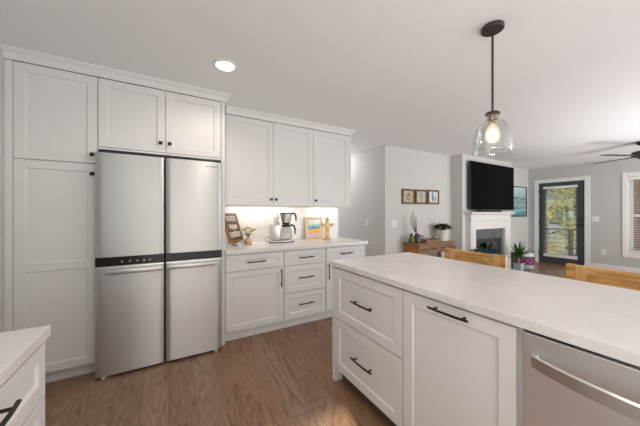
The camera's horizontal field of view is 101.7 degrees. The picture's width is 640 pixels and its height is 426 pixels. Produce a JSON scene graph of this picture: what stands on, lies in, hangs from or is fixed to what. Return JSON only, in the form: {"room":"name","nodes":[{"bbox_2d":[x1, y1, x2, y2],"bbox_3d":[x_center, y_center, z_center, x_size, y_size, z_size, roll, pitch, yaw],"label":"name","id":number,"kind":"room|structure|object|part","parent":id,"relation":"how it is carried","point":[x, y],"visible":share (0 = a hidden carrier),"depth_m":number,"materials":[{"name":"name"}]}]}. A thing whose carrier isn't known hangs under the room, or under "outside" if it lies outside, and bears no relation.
{"room":"kitchen","nodes":[
{"label":"kitchen","id":0,"kind":"room"},
{"bbox_2d":[0,47,17,332],"bbox_3d":[-1.669,0.069,0.773,0.120,2.430,9.000,0,0,-30],"label":"wall","id":1,"kind":"structure","parent":0,"point":[1,54],"depth_m":1.78,"materials":[{"name":"paint"}]},
{"bbox_2d":[45,262,565,425],"bbox_3d":[2.409,1.334,3.135,9.605,0.100,9.350,0,0,-30],"label":"floor","id":2,"kind":"structure","parent":0,"point":[283,376],"depth_m":1.87,"materials":[{"name":"brown wood"}]},
{"bbox_2d":[0,342,44,425],"bbox_3d":[-1.008,0.846,0.432,0.684,0.877,0.605,0,0,-30],"label":"base cabinet","id":3,"kind":"object","parent":2,"relation":"on","point":[22,395],"visible":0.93,"depth_m":0.74,"materials":[{"name":"white paint"}]},
{"bbox_3d":[-0.707,0.470,0.558,0.036,0.011,0.201,0,0,-30],"label":"handle","id":4,"kind":"part","parent":3,"relation":"part of","materials":[{"name":"black metal"}]},
{"bbox_2d":[0,325,50,386],"bbox_3d":[-0.901,0.388,0.220,0.660,0.036,1.096,0,0,-30],"label":"countertop","id":5,"kind":"structure","parent":3,"relation":"on","point":[16,346],"depth_m":0.73,"materials":[{"name":"stone"}]},
{"bbox_3d":[-0.750,0.730,0.579,0.019,0.284,0.597,0,0,-30],"label":"drawer","id":6,"kind":"part","parent":3,"relation":"part of","materials":[{"name":"white paint"}]},
{"bbox_2d":[4,59,98,382],"bbox_3d":[-2.118,0.109,2.188,0.503,2.350,0.654,0,0,-30],"label":"pantry cabinet","id":7,"kind":"object","parent":2,"relation":"on","point":[51,115],"visible":0.91,"depth_m":1.93,"materials":[{"name":"white paint"}]},
{"bbox_3d":[-1.956,0.399,1.945,0.455,1.554,0.019,0,0,-30],"label":"door","id":8,"kind":"part","parent":7,"relation":"part of","materials":[{"name":"white paint"}]},
{"bbox_3d":[-1.956,-0.725,1.945,0.455,0.677,0.019,0,0,-30],"label":"door","id":9,"kind":"part","parent":7,"relation":"part of","materials":[{"name":"white paint"}]},
{"bbox_2d":[95,150,221,378],"bbox_3d":[-1.466,0.394,2.472,0.912,1.780,0.693,0,0,-30],"label":"refrigerator","id":10,"kind":"object","parent":2,"relation":"on","point":[158,218],"visible":1,"depth_m":2.16,"materials":[{"name":"silver metal"}]},
{"bbox_3d":[-1.521,0.381,2.105,0.449,0.068,0.050,0,0,-30],"label":"control panel","id":11,"kind":"part","parent":10,"relation":"part of","materials":[{"name":"black plastic"}]},
{"bbox_3d":[-1.524,-0.058,2.110,0.453,0.807,0.068,0,0,-30],"label":"door","id":12,"kind":"part","parent":10,"relation":"part of","materials":[{"name":"silver metal"}]},
{"bbox_3d":[-1.524,0.839,2.110,0.453,0.842,0.068,0,0,-30],"label":"door","id":13,"kind":"part","parent":10,"relation":"part of","materials":[{"name":"silver metal"}]},
{"bbox_3d":[-1.477,0.462,2.084,0.380,0.036,0.031,0,0,-30],"label":"handle","id":14,"kind":"part","parent":10,"relation":"part of","materials":[{"name":"silver metal"}]},
{"bbox_3d":[-1.126,0.462,2.285,0.378,0.036,0.031,0,0,-30],"label":"handle","id":15,"kind":"part","parent":10,"relation":"part of","materials":[{"name":"silver metal"}]},
{"bbox_3d":[-1.124,-0.058,2.338,0.450,0.807,0.068,0,0,-30],"label":"door","id":16,"kind":"part","parent":10,"relation":"part of","materials":[{"name":"silver metal"}]},
{"bbox_3d":[-1.124,0.839,2.338,0.450,0.842,0.068,0,0,-30],"label":"door","id":17,"kind":"part","parent":10,"relation":"part of","materials":[{"name":"silver metal"}]},
{"bbox_2d":[220,102,224,344],"bbox_3d":[-1.093,0.109,2.789,0.033,2.350,0.629,0,0,-30],"label":"panel","id":18,"kind":"object","parent":2,"relation":"on","point":[222,161],"visible":0.34,"depth_m":2.52,"materials":[{"name":"white paint"}]},
{"bbox_2d":[225,250,282,341],"bbox_3d":[-0.801,0.846,2.928,0.604,0.877,0.677,0,0,-30],"label":"base cabinet","id":19,"kind":"object","parent":2,"relation":"on","point":[253,281],"visible":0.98,"depth_m":2.66,"materials":[{"name":"white paint"}]},
{"bbox_3d":[-0.657,0.502,2.676,0.593,0.156,0.019,0,0,-30],"label":"drawer","id":20,"kind":"part","parent":19,"relation":"part of","materials":[{"name":"white paint"}]},
{"bbox_2d":[225,237,367,254],"bbox_3d":[-0.301,0.388,3.215,1.760,0.036,0.651,0,0,-30],"label":"countertop","id":21,"kind":"structure","parent":19,"relation":"on","point":[262,246],"depth_m":3.01,"materials":[{"name":"stone"}]},
{"bbox_2d":[225,213,245,245],"bbox_3d":[-0.988,0.188,2.937,0.236,0.362,0.270,0,0,15],"label":"sign","id":22,"kind":"object","parent":21,"relation":"on","point":[232,227],"visible":0.95,"depth_m":2.92,"materials":[{"name":"brown wood"}]},
{"bbox_2d":[241,227,256,243],"bbox_3d":[-0.829,0.266,3.043,0.197,0.207,0.114,0,0,-30],"label":"bud vase","id":23,"kind":"object","parent":21,"relation":"on","point":[248,240],"visible":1,"depth_m":3.02,"materials":[{"name":"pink ceramic"}]},
{"bbox_2d":[265,212,296,242],"bbox_3d":[-0.497,0.184,3.262,0.384,0.372,0.209,0,0,-30],"label":"coffee maker","id":24,"kind":"object","parent":21,"relation":"on","point":[274,229],"visible":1,"depth_m":3.20,"materials":[{"name":"silver plastic"}]},
{"bbox_3d":[-0.482,0.350,3.249,0.326,0.020,0.166,0,0,-30],"label":"plate","id":25,"kind":"part","parent":24,"relation":"part of","materials":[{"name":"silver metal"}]},
{"bbox_2d":[280,212,296,223],"bbox_3d":[-0.405,0.073,3.288,0.199,0.150,0.150,0,0,-30],"label":"basket","id":26,"kind":"object","parent":24,"relation":"on","point":[285,217],"depth_m":3.23,"materials":[{"name":"clear plastic"}]},
{"bbox_2d":[304,217,323,238],"bbox_3d":[-0.080,0.213,3.660,0.280,0.310,0.063,0,0,-30],"label":"picture frame","id":27,"kind":"object","parent":21,"relation":"on","point":[313,230],"visible":0.94,"depth_m":3.65,"materials":[{"name":"brown wood"}]},
{"bbox_2d":[308,220,320,235],"bbox_3d":[-0.080,0.213,3.660,0.189,0.218,0.032,0,0,-30],"label":"print","id":28,"kind":"object","parent":27,"relation":"attached to","point":[314,228],"depth_m":3.66},
{"bbox_2d":[320,217,333,239],"bbox_3d":[0.097,0.219,3.535,0.208,0.302,0.052,0,0,-30],"label":"cross","id":29,"kind":"object","parent":21,"relation":"on","point":[327,225],"visible":1,"depth_m":3.53,"materials":[{"name":"brown wood"}]},
{"bbox_2d":[281,247,325,327],"bbox_3d":[-0.308,0.846,3.210,0.530,0.877,0.677,0,0,-30],"label":"base cabinet","id":30,"kind":"object","parent":2,"relation":"on","point":[304,270],"visible":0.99,"depth_m":2.95,"materials":[{"name":"white paint"}]},
{"bbox_3d":[-0.164,1.030,2.959,0.518,0.279,0.019,0,0,-30],"label":"drawer","id":31,"kind":"part","parent":30,"relation":"part of","materials":[{"name":"white paint"}]},
{"bbox_3d":[-0.164,0.736,2.959,0.518,0.295,0.019,0,0,-30],"label":"drawer","id":32,"kind":"part","parent":30,"relation":"part of","materials":[{"name":"white paint"}]},
{"bbox_3d":[-0.164,0.502,2.959,0.518,0.156,0.019,0,0,-30],"label":"drawer","id":33,"kind":"part","parent":30,"relation":"part of","materials":[{"name":"white paint"}]},
{"bbox_2d":[323,244,364,318],"bbox_3d":[0.181,0.846,3.490,0.595,0.877,0.677,0,0,-30],"label":"base cabinet","id":34,"kind":"object","parent":2,"relation":"on","point":[348,251],"visible":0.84,"depth_m":3.16,"materials":[{"name":"white paint"}]},
{"bbox_3d":[0.320,0.879,3.236,0.571,0.582,0.019,0,0,-30],"label":"door","id":35,"kind":"part","parent":34,"relation":"part of","materials":[{"name":"white paint"}]},
{"bbox_3d":[0.320,0.502,3.236,0.571,0.156,0.019,0,0,-30],"label":"drawer","id":36,"kind":"part","parent":34,"relation":"part of","materials":[{"name":"white paint"}]},
{"bbox_2d":[332,266,404,425],"bbox_3d":[0.522,0.846,1.845,0.661,0.877,0.701,0,0,-30],"label":"base cabinet","id":37,"kind":"object","parent":2,"relation":"on","point":[367,313],"visible":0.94,"depth_m":1.63,"materials":[{"name":"white paint"}]},
{"bbox_3d":[0.373,0.846,2.145,0.622,0.877,0.032,0,0,-30],"label":"panel","id":38,"kind":"part","parent":37,"relation":"part of","materials":[{"name":"white paint"}]},
{"bbox_3d":[0.265,0.978,1.670,0.040,0.012,0.206,0,0,-30],"label":"handle","id":39,"kind":"part","parent":37,"relation":"part of","materials":[{"name":"black metal"}]},
{"bbox_3d":[0.265,0.598,1.670,0.040,0.012,0.206,0,0,-30],"label":"handle","id":40,"kind":"part","parent":37,"relation":"part of","materials":[{"name":"black metal"}]},
{"bbox_3d":[0.286,0.982,1.691,0.019,0.376,0.661,0,0,-30],"label":"drawer","id":41,"kind":"part","parent":37,"relation":"part of","materials":[{"name":"white paint"}]},
{"bbox_3d":[0.286,0.602,1.691,0.019,0.369,0.661,0,0,-30],"label":"drawer","id":42,"kind":"part","parent":37,"relation":"part of","materials":[{"name":"white paint"}]},
{"bbox_2d":[331,252,639,366],"bbox_3d":[0.924,0.388,1.396,0.861,0.036,1.895,0,0,-30],"label":"countertop","id":43,"kind":"structure","parent":37,"relation":"on","point":[598,318],"depth_m":1.15,"materials":[{"name":"stone"}]},
{"bbox_2d":[403,240,455,256],"bbox_3d":[1.988,0.905,4.695,1.025,0.757,0.335,0,0,-30],"label":"console table","id":44,"kind":"object","parent":2,"relation":"on","point":[419,248],"visible":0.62,"depth_m":4.50,"materials":[{"name":"brown wood"}]},
{"bbox_2d":[408,233,414,242],"bbox_3d":[1.572,0.443,4.471,0.110,0.167,0.110,0,0,-30],"label":"vase","id":45,"kind":"object","parent":44,"relation":"on","point":[411,239],"visible":0.99,"depth_m":4.44,"materials":[{"name":"green ceramic"}]},
{"bbox_2d":[410,212,420,242],"bbox_3d":[1.658,0.256,4.509,0.205,0.542,0.132,0,0,-30],"label":"vase","id":46,"kind":"object","parent":44,"relation":"on","point":[417,237],"visible":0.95,"depth_m":4.49,"materials":[{"name":"grey ceramic"}]},
{"bbox_2d":[420,234,441,242],"bbox_3d":[1.972,0.463,4.688,0.433,0.127,0.200,0,0,-30],"label":"serving tray","id":47,"kind":"object","parent":44,"relation":"on","point":[425,240],"visible":0.89,"depth_m":4.63,"materials":[{"name":"brown wood"}]},
{"bbox_2d":[433,223,453,240],"bbox_3d":[2.304,0.365,4.887,0.369,0.324,0.343,0,0,-30],"label":"potted plant","id":48,"kind":"object","parent":44,"relation":"on","point":[443,234],"visible":0.99,"depth_m":4.82,"materials":[{"name":"green plant"}]},
{"bbox_3d":[2.305,0.427,4.891,0.206,0.200,0.206,0,0,-30],"label":"pot","id":49,"kind":"part","parent":48,"relation":"part of","materials":[{"name":"white ceramic"}]},
{"bbox_2d":[403,290,525,425],"bbox_3d":[0.832,0.846,1.304,0.661,0.877,0.542,0,0,-30],"label":"base cabinet","id":50,"kind":"object","parent":2,"relation":"on","point":[462,367],"visible":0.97,"depth_m":1.14,"materials":[{"name":"white paint"}]},
{"bbox_3d":[0.563,0.446,1.149,0.040,0.012,0.191,0,0,-30],"label":"handle","id":51,"kind":"part","parent":50,"relation":"part of","materials":[{"name":"black metal"}]},
{"bbox_2d":[444,248,507,268],"bbox_3d":[1.092,0.801,2.045,0.467,0.966,0.514,0,0,-30],"label":"bar stool","id":52,"kind":"object","parent":2,"relation":"on","point":[495,260],"visible":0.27,"depth_m":2.11,"materials":[{"name":"brown wood"}]},
{"bbox_3d":[1.145,0.501,2.336,0.038,0.366,0.040,0,0,-30],"label":"post","id":53,"kind":"part","parent":52,"relation":"part of","materials":[{"name":"brown wood"}]},
{"bbox_3d":[1.266,0.416,2.144,0.038,0.185,0.314,0,0,-30],"label":"rail","id":54,"kind":"part","parent":52,"relation":"part of","materials":[{"name":"brown wood"}]},
{"bbox_3d":[1.371,0.501,1.942,0.038,0.366,0.040,0,0,-30],"label":"post","id":55,"kind":"part","parent":52,"relation":"part of","materials":[{"name":"brown wood"}]},
{"bbox_2d":[469,247,498,253],"bbox_3d":[2.746,0.932,4.363,0.455,0.704,0.442,0,0,-30],"label":"potted plant","id":56,"kind":"object","parent":2,"relation":"on","point":[482,249],"visible":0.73,"depth_m":4.29,"materials":[{"name":"teal plant"}]},
{"bbox_2d":[464,212,515,268],"bbox_3d":[3.531,0.638,5.552,1.675,1.292,0.400,0,0,-30],"label":"fireplace","id":57,"kind":"object","parent":2,"relation":"on","point":[491,230],"visible":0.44,"depth_m":5.45,"materials":[{"name":"white paint"}]},
{"bbox_3d":[3.548,0.904,5.498,0.820,0.560,0.005,0,0,-30],"label":"insert glass","id":58,"kind":"part","parent":57,"relation":"part of","materials":[{"name":"black glass"}]},
{"bbox_3d":[3.547,0.915,5.499,0.916,0.738,0.022,0,0,-30],"label":"insert frame","id":59,"kind":"part","parent":57,"relation":"part of","materials":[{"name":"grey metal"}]},
{"bbox_3d":[3.589,0.034,5.466,1.630,0.024,0.154,0,0,-30],"label":"bed mould","id":60,"kind":"part","parent":57,"relation":"part of","materials":[{"name":"white paint"}]},
{"bbox_2d":[478,210,501,211],"bbox_3d":[3.478,-0.029,5.328,0.770,0.040,0.075,0,0,-30],"label":"soundbar","id":61,"kind":"object","parent":57,"relation":"on","point":[478,210],"visible":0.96,"depth_m":5.26,"materials":[{"name":"black plastic"}]},
{"bbox_2d":[464,212,515,213],"bbox_3d":[3.588,0.007,5.454,1.675,0.030,0.174,0,0,-30],"label":"mantel shelf","id":62,"kind":"object","parent":57,"relation":"attached to","point":[464,212],"depth_m":5.26,"materials":[{"name":"white paint"}]},
{"bbox_2d":[511,252,516,267],"bbox_3d":[4.514,1.113,6.155,0.244,0.339,0.244,0,0,-30],"label":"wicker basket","id":63,"kind":"object","parent":2,"relation":"on","point":[513,259],"visible":0.25,"depth_m":6.05,"materials":[{"name":"brown wicker"}]},
{"bbox_2d":[508,241,532,270],"bbox_3d":[4.199,0.932,5.440,0.642,0.704,0.497,0,0,-30],"label":"potted plant","id":64,"kind":"object","parent":2,"relation":"on","point":[518,265],"visible":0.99,"depth_m":5.44,"materials":[{"name":"green plant"}]},
{"bbox_3d":[4.179,1.171,5.482,0.148,0.225,0.148,0,0,-30],"label":"pot","id":65,"kind":"part","parent":64,"relation":"part of","materials":[{"name":"grey ceramic"}]},
{"bbox_2d":[520,256,534,268],"bbox_3d":[4.758,1.143,6.000,0.316,0.279,0.316,0,0,-30],"label":"storage basket","id":66,"kind":"object","parent":2,"relation":"on","point":[529,262],"visible":0.63,"depth_m":5.87,"materials":[{"name":"pink fabric"}]},
{"bbox_2d":[522,252,533,256],"bbox_3d":[4.762,0.954,5.999,0.281,0.104,0.280,0,0,-30],"label":"folded throw","id":67,"kind":"object","parent":66,"relation":"in","point":[529,254],"visible":0.56,"depth_m":5.89,"materials":[{"name":"white fabric"}]},
{"bbox_2d":[522,330,639,425],"bbox_3d":[1.091,0.849,0.794,0.677,0.866,0.594,0,0,-30],"label":"dishwasher","id":68,"kind":"object","parent":2,"relation":"on","point":[564,384],"visible":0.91,"depth_m":0.79,"materials":[{"name":"silver metal"}]},
{"bbox_3d":[0.828,0.499,0.642,0.070,0.045,0.532,0,0,-30],"label":"handle","id":69,"kind":"part","parent":68,"relation":"part of","materials":[{"name":"silver metal"}]},
{"bbox_2d":[566,263,639,290],"bbox_3d":[1.505,0.801,1.324,0.467,0.966,0.514,0,0,-30],"label":"bar stool","id":70,"kind":"object","parent":2,"relation":"on","point":[616,278],"visible":0.25,"depth_m":1.49,"materials":[{"name":"brown wood"}]},
{"bbox_3d":[1.557,0.501,1.616,0.038,0.366,0.040,0,0,-30],"label":"post","id":71,"kind":"part","parent":70,"relation":"part of","materials":[{"name":"brown wood"}]},
{"bbox_3d":[1.679,0.416,1.424,0.038,0.185,0.314,0,0,-30],"label":"rail","id":72,"kind":"part","parent":70,"relation":"part of","materials":[{"name":"brown wood"}]},
{"bbox_2d":[0,0,639,169],"bbox_3d":[2.409,-1.196,3.135,9.605,0.100,9.350,0,0,-30],"label":"ceiling","id":73,"kind":"structure","parent":0,"point":[408,74],"depth_m":1.96,"materials":[{"name":"paint"}]},
{"bbox_2d":[213,58,236,70],"bbox_3d":[-0.736,-1.140,2.021,0.172,0.012,0.172,0,0,-30],"label":"recessed light","id":74,"kind":"object","parent":73,"relation":"in","point":[222,64],"visible":1,"depth_m":2.00,"materials":[{"name":"white plastic"}]},
{"bbox_2d":[472,20,513,155],"bbox_3d":[1.065,-0.759,1.607,0.219,0.772,0.219,0,0,-30],"label":"pendant light","id":75,"kind":"object","parent":73,"relation":"hanging from","point":[492,28],"visible":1,"depth_m":1.60,"materials":[{"name":"brown metal"}]},
{"bbox_2d":[488,114,496,124],"bbox_3d":[1.065,-0.572,1.607,0.048,0.051,0.048,0,0,-30],"label":"socket","id":76,"kind":"object","parent":75,"relation":"attached to","point":[492,118],"depth_m":1.59,"materials":[{"name":"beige metal"}]},
{"bbox_3d":[1.065,-0.867,1.607,0.013,0.511,0.013,0,0,-30],"label":"rod","id":77,"kind":"part","parent":75,"relation":"part of","materials":[{"name":"brown metal"}]},
{"bbox_3d":[1.065,-0.486,1.607,0.216,0.221,0.216,0,0,-30],"label":"lamp shade","id":78,"kind":"part","parent":75,"relation":"part of","materials":[{"name":"clear glass"}]},
{"bbox_2d":[589,141,639,164],"bbox_3d":[5.204,-0.931,4.194,1.096,0.430,1.096,0,0,39],"label":"ceiling fan","id":79,"kind":"object","parent":73,"relation":"hanging from","point":[636,154],"visible":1,"depth_m":4.19,"materials":[{"name":"black metal"}]},
{"bbox_3d":[5.159,-0.911,4.637,0.140,0.020,0.570,0,0,-6],"label":"blade","id":80,"kind":"part","parent":79,"relation":"part of","materials":[{"name":"black"}]},
{"bbox_3d":[4.761,-0.911,4.150,0.570,0.020,0.140,0,0,-6],"label":"blade","id":81,"kind":"part","parent":79,"relation":"part of","materials":[{"name":"black wood"}]},
{"bbox_3d":[5.204,-0.935,4.194,0.256,0.132,0.256,0,0,-30],"label":"motor","id":82,"kind":"part","parent":79,"relation":"part of","materials":[{"name":"black metal"}]},
{"bbox_2d":[338,145,389,256],"bbox_3d":[0.482,0.069,5.622,0.120,2.430,2.720,0,0,-30],"label":"wall","id":83,"kind":"structure","parent":0,"point":[370,169],"depth_m":4.74,"materials":[{"name":"paint"}]},
{"bbox_2d":[225,146,527,257],"bbox_3d":[1.507,0.069,4.710,9.305,2.430,0.120,0,0,-30],"label":"wall","id":84,"kind":"structure","parent":0,"point":[409,168],"depth_m":4.88,"materials":[{"name":"paint"}]},
{"bbox_2d":[98,78,220,160],"bbox_3d":[-1.500,-0.784,2.542,0.916,0.563,0.654,0,0,-30],"label":"upper cabinet","id":85,"kind":"object","parent":84,"relation":"attached to","point":[132,118],"visible":1,"depth_m":2.25,"materials":[{"name":"white paint"}]},
{"bbox_3d":[-1.556,-0.793,2.174,0.452,0.539,0.019,0,0,-30],"label":"door","id":86,"kind":"part","parent":85,"relation":"part of","materials":[{"name":"white paint"}]},
{"bbox_3d":[-1.357,-0.511,2.290,0.916,0.016,0.019,0,0,-30],"label":"light rail","id":87,"kind":"part","parent":85,"relation":"part of","materials":[{"name":"white paint"}]},
{"bbox_2d":[0,43,354,135],"bbox_3d":[-0.931,-1.107,2.857,3.229,0.077,0.674,0,0,-30],"label":"crown molding","id":88,"kind":"structure","parent":85,"relation":"on","point":[9,52],"depth_m":2.20,"materials":[{"name":"white paint"}]},
{"bbox_3d":[-1.158,-0.793,2.401,0.456,0.539,0.019,0,0,-30],"label":"door","id":89,"kind":"part","parent":85,"relation":"part of","materials":[{"name":"white paint"}]},
{"bbox_2d":[225,114,312,205],"bbox_3d":[-0.650,-0.573,3.192,1.130,0.986,0.346,0,0,-30],"label":"upper cabinet","id":90,"kind":"object","parent":84,"relation":"attached to","point":[267,163],"visible":0.96,"depth_m":3.04,"materials":[{"name":"white paint"}]},
{"bbox_3d":[-0.791,-0.573,2.953,0.539,0.981,0.019,0,0,-30],"label":"door","id":91,"kind":"part","parent":90,"relation":"part of","materials":[{"name":"white paint"}]},
{"bbox_3d":[-0.323,-0.573,3.220,0.531,0.981,0.019,0,0,-30],"label":"door","id":92,"kind":"part","parent":90,"relation":"part of","materials":[{"name":"white paint"}]},
{"bbox_2d":[225,206,337,242],"bbox_3d":[-0.484,0.148,3.495,1.720,0.442,0.012,0,0,-30],"label":"wall tile","id":93,"kind":"structure","parent":84,"relation":"attached to","point":[260,218],"depth_m":3.44,"materials":[{"name":"white tile"}]},
{"bbox_2d":[313,130,350,206],"bbox_3d":[0.101,-0.573,3.622,0.599,0.986,0.346,0,0,-30],"label":"upper cabinet","id":94,"kind":"object","parent":84,"relation":"attached to","point":[331,151],"visible":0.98,"depth_m":3.49,"materials":[{"name":"white paint"}]},
{"bbox_2d":[391,220,395,227],"bbox_3d":[1.278,0.199,4.505,0.120,0.120,0.009,0,0,-30],"label":"light switch","id":95,"kind":"object","parent":84,"relation":"attached to","point":[393,223],"visible":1,"depth_m":4.50,"materials":[{"name":"white plastic"}]},
{"bbox_2d":[402,189,414,203],"bbox_3d":[1.585,-0.286,4.671,0.320,0.266,0.024,0,0,-30],"label":"framed print","id":96,"kind":"object","parent":84,"relation":"attached to","point":[408,195],"visible":1,"depth_m":4.67,"materials":[{"name":"beige paper"}]},
{"bbox_2d":[415,189,426,203],"bbox_3d":[1.881,-0.289,4.841,0.310,0.266,0.024,0,0,-30],"label":"framed print","id":97,"kind":"object","parent":84,"relation":"attached to","point":[420,195],"visible":1,"depth_m":4.83,"materials":[{"name":"beige paper"}]},
{"bbox_2d":[427,190,438,203],"bbox_3d":[2.182,-0.295,5.013,0.323,0.272,0.024,0,0,-30],"label":"framed print","id":98,"kind":"object","parent":84,"relation":"attached to","point":[432,195],"visible":1,"depth_m":5.00,"materials":[{"name":"white paper"}]},
{"bbox_2d":[511,186,526,216],"bbox_3d":[5.005,-0.279,6.624,1.028,0.769,0.030,0,0,-30],"label":"seascape painting","id":99,"kind":"object","parent":84,"relation":"attached to","point":[520,193],"visible":0.54,"depth_m":6.73,"materials":[{"name":"teal paint"}]},
{"bbox_2d":[451,154,510,261],"bbox_3d":[3.547,0.069,5.670,1.890,2.430,0.240,0,0,-30],"label":"wall","id":100,"kind":"structure","parent":0,"point":[459,163],"depth_m":5.18,"materials":[{"name":"paint"}]},
{"bbox_2d":[469,160,513,209],"bbox_3d":[3.655,-0.534,5.542,1.700,0.964,0.089,0,0,-30],"label":"television","id":101,"kind":"object","parent":100,"relation":"attached to","point":[491,186],"visible":0.98,"depth_m":5.44,"materials":[{"name":"black plastic"}]},
{"bbox_2d":[546,187,575,242],"bbox_3d":[25.165,-0.666,24.480,6.600,6.900,7.500,0,0,-30],"label":"house","id":102,"kind":"structure","parent":0,"point":[550,191],"depth_m":24.08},
{"bbox_2d":[528,158,639,268],"bbox_3d":[7.170,0.069,4.333,0.150,2.430,6.400,0,0,-30],"label":"wall","id":103,"kind":"structure","parent":0,"point":[605,178],"depth_m":5.77,"materials":[{"name":"grey paint"}]},
{"bbox_2d":[534,176,589,266],"bbox_3d":[5.896,0.222,6.390,0.018,2.125,1.051,0,0,-30],"label":"door frame","id":104,"kind":"structure","parent":103,"relation":"in","point":[586,178],"depth_m":6.24,"materials":[{"name":"white paint"}]},
{"bbox_2d":[539,180,584,265],"bbox_3d":[5.905,0.263,6.403,0.104,2.019,0.873,0,0,-30],"label":"door","id":105,"kind":"structure","parent":104,"relation":"attached to","point":[580,192],"depth_m":6.21,"materials":[{"name":"black wood"}]},
{"bbox_2d":[543,185,577,259],"bbox_3d":[5.881,0.229,6.390,0.044,1.760,0.639,0,0,-30],"label":"door blind","id":106,"kind":"object","parent":105,"relation":"attached to","point":[566,186],"visible":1,"depth_m":6.38,"materials":[{"name":"white plastic"}]},
{"bbox_3d":[5.881,1.071,6.390,0.032,0.075,0.635,0,0,-30],"label":"rail","id":107,"kind":"part","parent":106,"relation":"part of","materials":[{"name":"white"}]},
{"bbox_3d":[5.911,0.246,6.402,0.012,1.735,0.607,0,0,-30],"label":"lite frame","id":108,"kind":"part","parent":105,"relation":"part of","materials":[{"name":"clear glass"}]},
{"bbox_2d":[592,217,598,221],"bbox_3d":[6.202,0.152,5.862,0.009,0.115,0.115,0,0,-30],"label":"light switch","id":109,"kind":"object","parent":103,"relation":"attached to","point":[594,219],"visible":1,"depth_m":5.86,"materials":[{"name":"white plastic"}]},
{"bbox_2d":[601,249,605,254],"bbox_3d":[6.264,0.874,5.756,0.008,0.130,0.085,0,0,-30],"label":"wall outlet","id":110,"kind":"object","parent":103,"relation":"attached to","point":[603,251],"visible":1,"depth_m":5.75,"materials":[{"name":"white plastic"}]},
{"bbox_2d":[590,263,639,272],"bbox_3d":[6.927,1.214,4.594,0.012,0.140,3.095,0,0,-30],"label":"baseboard","id":111,"kind":"structure","parent":103,"relation":"attached to","point":[629,269],"depth_m":5.59,"materials":[{"name":"white paint"}]},
{"bbox_2d":[622,171,639,258],"bbox_3d":[6.725,0.051,5.090,0.170,1.785,1.059,0,0,-30],"label":"window","id":112,"kind":"structure","parent":103,"relation":"in","point":[637,173],"depth_m":5.46,"materials":[{"name":"white paint"}]},
{"bbox_2d":[629,176,639,252],"bbox_3d":[6.692,0.047,5.071,0.050,1.574,0.883,0,0,-30],"label":"window blind","id":113,"kind":"object","parent":112,"relation":"attached to","point":[637,177],"visible":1,"depth_m":5.38,"materials":[{"name":"white plastic"}]},
{"bbox_3d":[7.287,1.489,6.446,2.148,0.190,6.951,0,0,-30],"label":"deck","id":114,"kind":"object","parent":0,"visible":0},
{"bbox_2d":[546,228,575,255],"bbox_3d":[8.058,0.947,6.858,0.090,0.894,6.700,0,0,-30],"label":"deck railing","id":115,"kind":"object","parent":114,"relation":"on","point":[569,230],"visible":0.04,"depth_m":7.80,"materials":[{"name":"grey"}]},
{"bbox_3d":[8.058,0.517,6.858,0.080,0.035,6.700,0,0,-30],"label":"rail","id":116,"kind":"part","parent":115,"relation":"part of","materials":[{"name":"grey wood"}]},
{"bbox_3d":[7.517,0.965,7.804,0.090,0.859,0.090,0,0,-30],"label":"post","id":117,"kind":"part","parent":115,"relation":"part of","materials":[{"name":"grey"}]},
{"bbox_2d":[634,179,639,249],"bbox_3d":[7.828,-0.161,6.415,0.160,3.110,0.160,0,0,-30],"label":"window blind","id":118,"kind":"object","parent":114,"relation":"on","point":[637,182],"visible":0.22,"depth_m":6.37,"materials":[{"name":"white plastic"}]},
{"label":"outside","id":119,"kind":"structure","parent":0,"visible":0},
{"bbox_2d":[550,242,575,254],"bbox_3d":[32.804,2.834,21.651,61.550,0.100,85.000,0,0,-30],"label":"ground","id":120,"kind":"structure","parent":119,"point":[553,242],"depth_m":19.59,"materials":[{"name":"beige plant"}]},
{"bbox_2d":[546,188,575,253],"bbox_3d":[10.258,-0.378,11.750,3.297,6.337,3.526,0,0,-30],"label":"tree","id":121,"kind":"object","parent":120,"relation":"on","point":[556,189],"visible":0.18,"depth_m":11.55,"materials":[{"name":"green plant"}]},
{"bbox_2d":[546,187,575,247],"bbox_3d":[14.615,0.015,14.535,3.317,5.554,3.818,0,0,-30],"label":"tree","id":122,"kind":"object","parent":120,"relation":"on","point":[574,189],"visible":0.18,"depth_m":14.67,"materials":[{"name":"green plant"}]},
{"bbox_2d":[547,188,575,249],"bbox_3d":[18.353,-0.520,19.146,4.645,6.627,4.378,0,0,-30],"label":"tree","id":123,"kind":"object","parent":120,"relation":"on","point":[566,213],"visible":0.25,"depth_m":19.27,"materials":[{"name":"green plant"}]},
{"bbox_2d":[556,227,575,255],"bbox_3d":[8.802,1.655,8.724,1.420,2.273,1.458,0,0,-44],"label":"tree","id":124,"kind":"object","parent":120,"relation":"on","point":[574,233],"visible":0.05,"depth_m":8.93,"materials":[{"name":"green plant"}]}
]}

